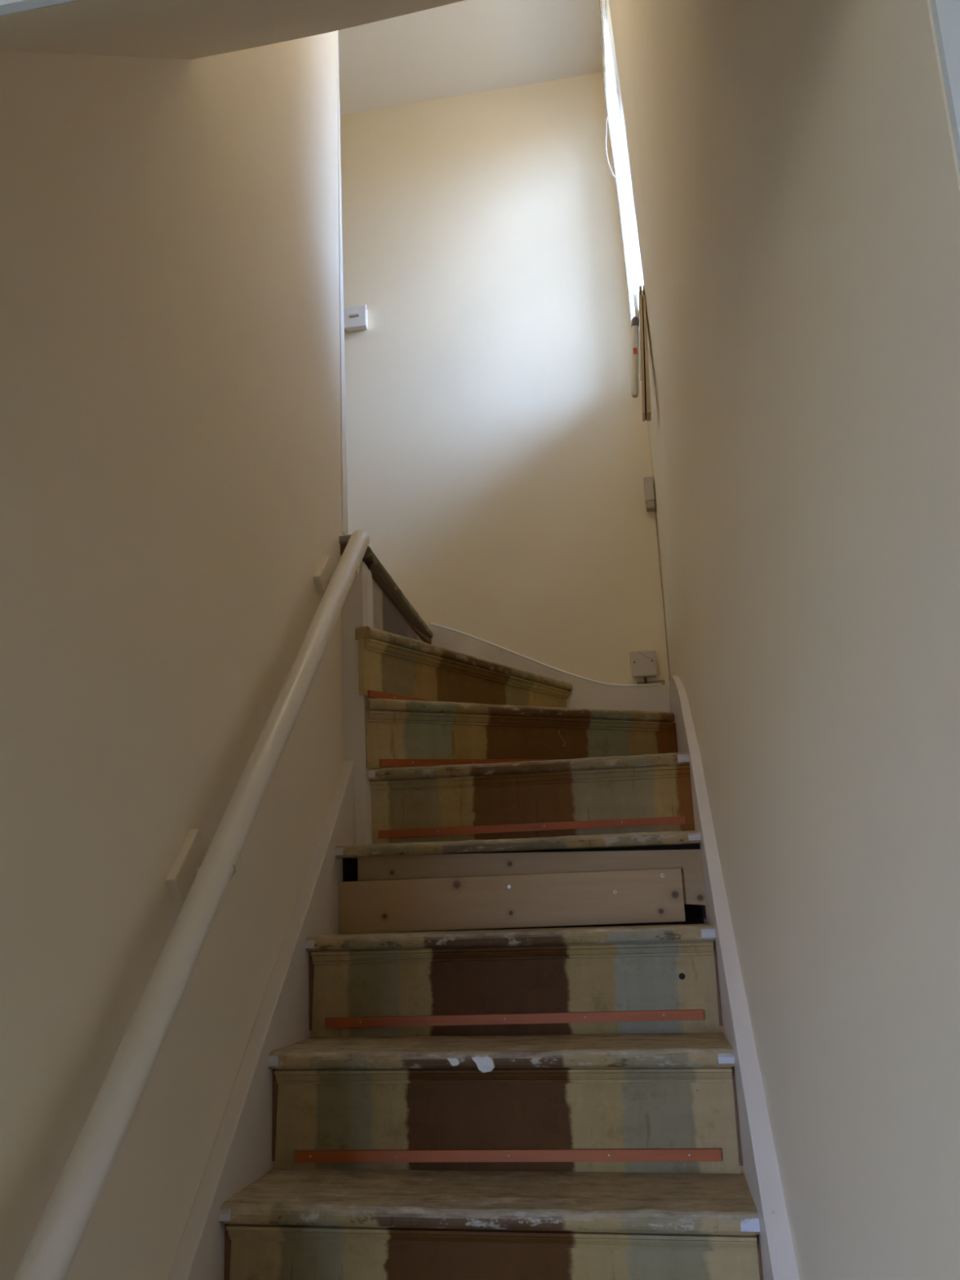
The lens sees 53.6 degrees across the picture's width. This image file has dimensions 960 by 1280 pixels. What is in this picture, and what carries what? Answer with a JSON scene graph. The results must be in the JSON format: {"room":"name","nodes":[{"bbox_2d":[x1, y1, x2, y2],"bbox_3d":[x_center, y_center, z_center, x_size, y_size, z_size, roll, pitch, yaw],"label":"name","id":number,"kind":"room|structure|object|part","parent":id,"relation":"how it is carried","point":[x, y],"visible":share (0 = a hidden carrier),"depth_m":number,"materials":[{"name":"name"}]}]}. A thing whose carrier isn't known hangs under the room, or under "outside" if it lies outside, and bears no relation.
{"room":"staircase","nodes":[
{"label":"staircase","id":0,"kind":"room"},
{"bbox_2d":[0,31,342,1279],"bbox_3d":[-0.557,-0.325,1.533,0.100,4.571,1.875,-4,-13,9],"label":"wall","id":1,"kind":"structure","parent":0,"point":[171,434],"depth_m":1.43,"materials":[{"name":"beige paint"}]},
{"bbox_2d":[12,529,369,1279],"bbox_3d":[-0.430,0.406,1.370,0.094,1.761,1.780,-4,-13,9],"label":"handrail","id":2,"kind":"object","parent":1,"relation":"attached to","point":[50,1254],"visible":1,"depth_m":1.30,"materials":[{"name":"white paint"}]},
{"bbox_3d":[-0.420,0.370,1.490,0.061,0.029,0.023,-2,-12,-3],"label":"bracket arm","id":3,"kind":"part","parent":2,"relation":"part of","materials":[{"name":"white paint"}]},
{"bbox_2d":[0,0,464,59],"bbox_3d":[-0.194,-1.459,1.255,0.870,2.507,0.993,-4,-13,9],"label":"ceiling","id":4,"kind":"structure","parent":1,"relation":"attached to","point":[184,29],"depth_m":1.24,"materials":[{"name":"paint"}]},
{"bbox_2d":[337,30,348,535],"bbox_3d":[-0.390,-1.124,2.670,0.008,1.740,0.045,-4,-13,9],"label":"trim","id":5,"kind":"structure","parent":1,"relation":"attached to","point":[343,411],"depth_m":2.58,"materials":[{"name":"white paint"}]},
{"bbox_2d":[337,0,604,115],"bbox_3d":[-1.075,-2.477,2.644,3.400,0.150,3.098,-4,-13,9],"label":"ceiling","id":6,"kind":"structure","parent":0,"point":[466,46],"depth_m":3.60,"materials":[{"name":"paint"}]},
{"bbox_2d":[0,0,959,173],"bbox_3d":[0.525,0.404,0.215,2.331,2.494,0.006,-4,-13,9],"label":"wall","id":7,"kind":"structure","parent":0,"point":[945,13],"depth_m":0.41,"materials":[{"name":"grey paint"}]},
{"bbox_2d":[339,71,671,839],"bbox_3d":[-0.751,0.077,3.544,3.380,4.671,0.200,-4,-13,9],"label":"wall","id":8,"kind":"structure","parent":0,"point":[499,456],"depth_m":3.53,"materials":[{"name":"beige paint"}]},
{"bbox_2d":[343,304,368,332],"bbox_3d":[-0.505,-1.235,3.656,0.146,0.090,0.043,-4,-13,9],"label":"light switch","id":9,"kind":"object","parent":8,"relation":"attached to","point":[355,317],"visible":0.87,"depth_m":3.64,"materials":[{"name":"white plastic"}]},
{"bbox_2d":[427,622,670,711],"bbox_3d":[0.230,0.219,3.228,0.810,0.630,0.026,-4,-13,9],"label":"baseboard","id":10,"kind":"structure","parent":8,"relation":"attached to","point":[586,693],"depth_m":3.21,"materials":[{"name":"white paint"}]},
{"bbox_2d":[630,649,665,684],"bbox_3d":[0.562,0.097,3.185,0.109,0.120,0.048,-4,-13,9],"label":"junction box","id":11,"kind":"object","parent":8,"relation":"attached to","point":[643,663],"visible":1,"depth_m":3.17,"materials":[{"name":"grey plastic"}]},
{"bbox_3d":[0.547,0.079,3.175,0.085,0.087,0.012,-4,-13,9],"label":"plate","id":12,"kind":"part","parent":11,"relation":"part of","materials":[{"name":"white plastic"}]},
{"bbox_2d":[643,476,655,511],"bbox_3d":[0.592,-0.510,3.315,0.032,0.116,0.038,-4,-13,9],"label":"box","id":13,"kind":"object","parent":8,"relation":"attached to","point":[648,481],"visible":1,"depth_m":3.30,"materials":[{"name":"grey plastic"}]},
{"bbox_2d":[655,514,670,680],"bbox_3d":[0.625,-0.158,3.250,0.003,0.602,0.003,-4,-13,9],"label":"cable","id":14,"kind":"object","parent":8,"relation":"attached to","point":[655,514],"visible":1,"depth_m":3.25,"materials":[{"name":"white plastic"}]},
{"bbox_2d":[602,0,959,1279],"bbox_3d":[0.499,-0.305,1.867,0.304,4.591,2.878,-4,-13,9],"label":"wall","id":15,"kind":"structure","parent":0,"point":[794,171],"depth_m":0.75,"materials":[{"name":"beige paint"}]},
{"bbox_2d":[617,74,645,380],"bbox_3d":[0.607,-1.547,3.214,0.220,1.161,0.540,-4,-13,9],"label":"window","id":16,"kind":"structure","parent":15,"relation":"in","point":[638,276],"depth_m":3.44,"materials":[{"name":"white glass"}]},
{"bbox_2d":[631,293,639,397],"bbox_3d":[0.475,-0.908,2.924,0.043,0.343,0.024,-4,-13,9],"label":"tube","id":17,"kind":"object","parent":16,"relation":"hanging from","point":[635,320],"visible":1,"depth_m":2.91,"materials":[{"name":"white paint"}]},
{"bbox_3d":[0.608,-0.990,3.095,0.175,0.023,0.540,-4,-13,9],"label":"sill","id":18,"kind":"part","parent":16,"relation":"part of","materials":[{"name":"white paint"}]},
{"bbox_2d":[639,284,651,421],"bbox_3d":[0.489,-0.858,2.838,0.037,0.411,0.060,-4,-13,9],"label":"wooden board","id":19,"kind":"object","parent":15,"relation":"attached to","point":[646,396],"visible":0.92,"depth_m":2.80,"materials":[{"name":"wood"}]},
{"bbox_3d":[-0.240,1.672,-0.203,4.100,0.100,6.198,-4,-13,9],"label":"floor","id":20,"kind":"structure","parent":0,"visible":0},
{"bbox_2d":[167,534,799,1279],"bbox_3d":[0.028,0.791,1.700,0.894,2.418,2.792,-4,-13,9],"label":"staircase","id":21,"kind":"structure","parent":20,"relation":"on","point":[474,1051],"depth_m":1.79,"materials":[{"name":"paint"}]},
{"bbox_3d":[0.478,-1.618,3.289,0.046,1.220,0.532,-4,-13,9],"label":"curtain","id":22,"kind":"object","parent":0,"visible":0},
{"bbox_2d":[605,117,615,177],"bbox_3d":[0.480,-1.834,3.524,0.034,0.259,0.013,9,-17,-43],"label":"pull cord","id":23,"kind":"object","parent":22,"relation":"hanging from","point":[607,117],"visible":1,"depth_m":3.51,"materials":[{"name":"white"}]}
]}

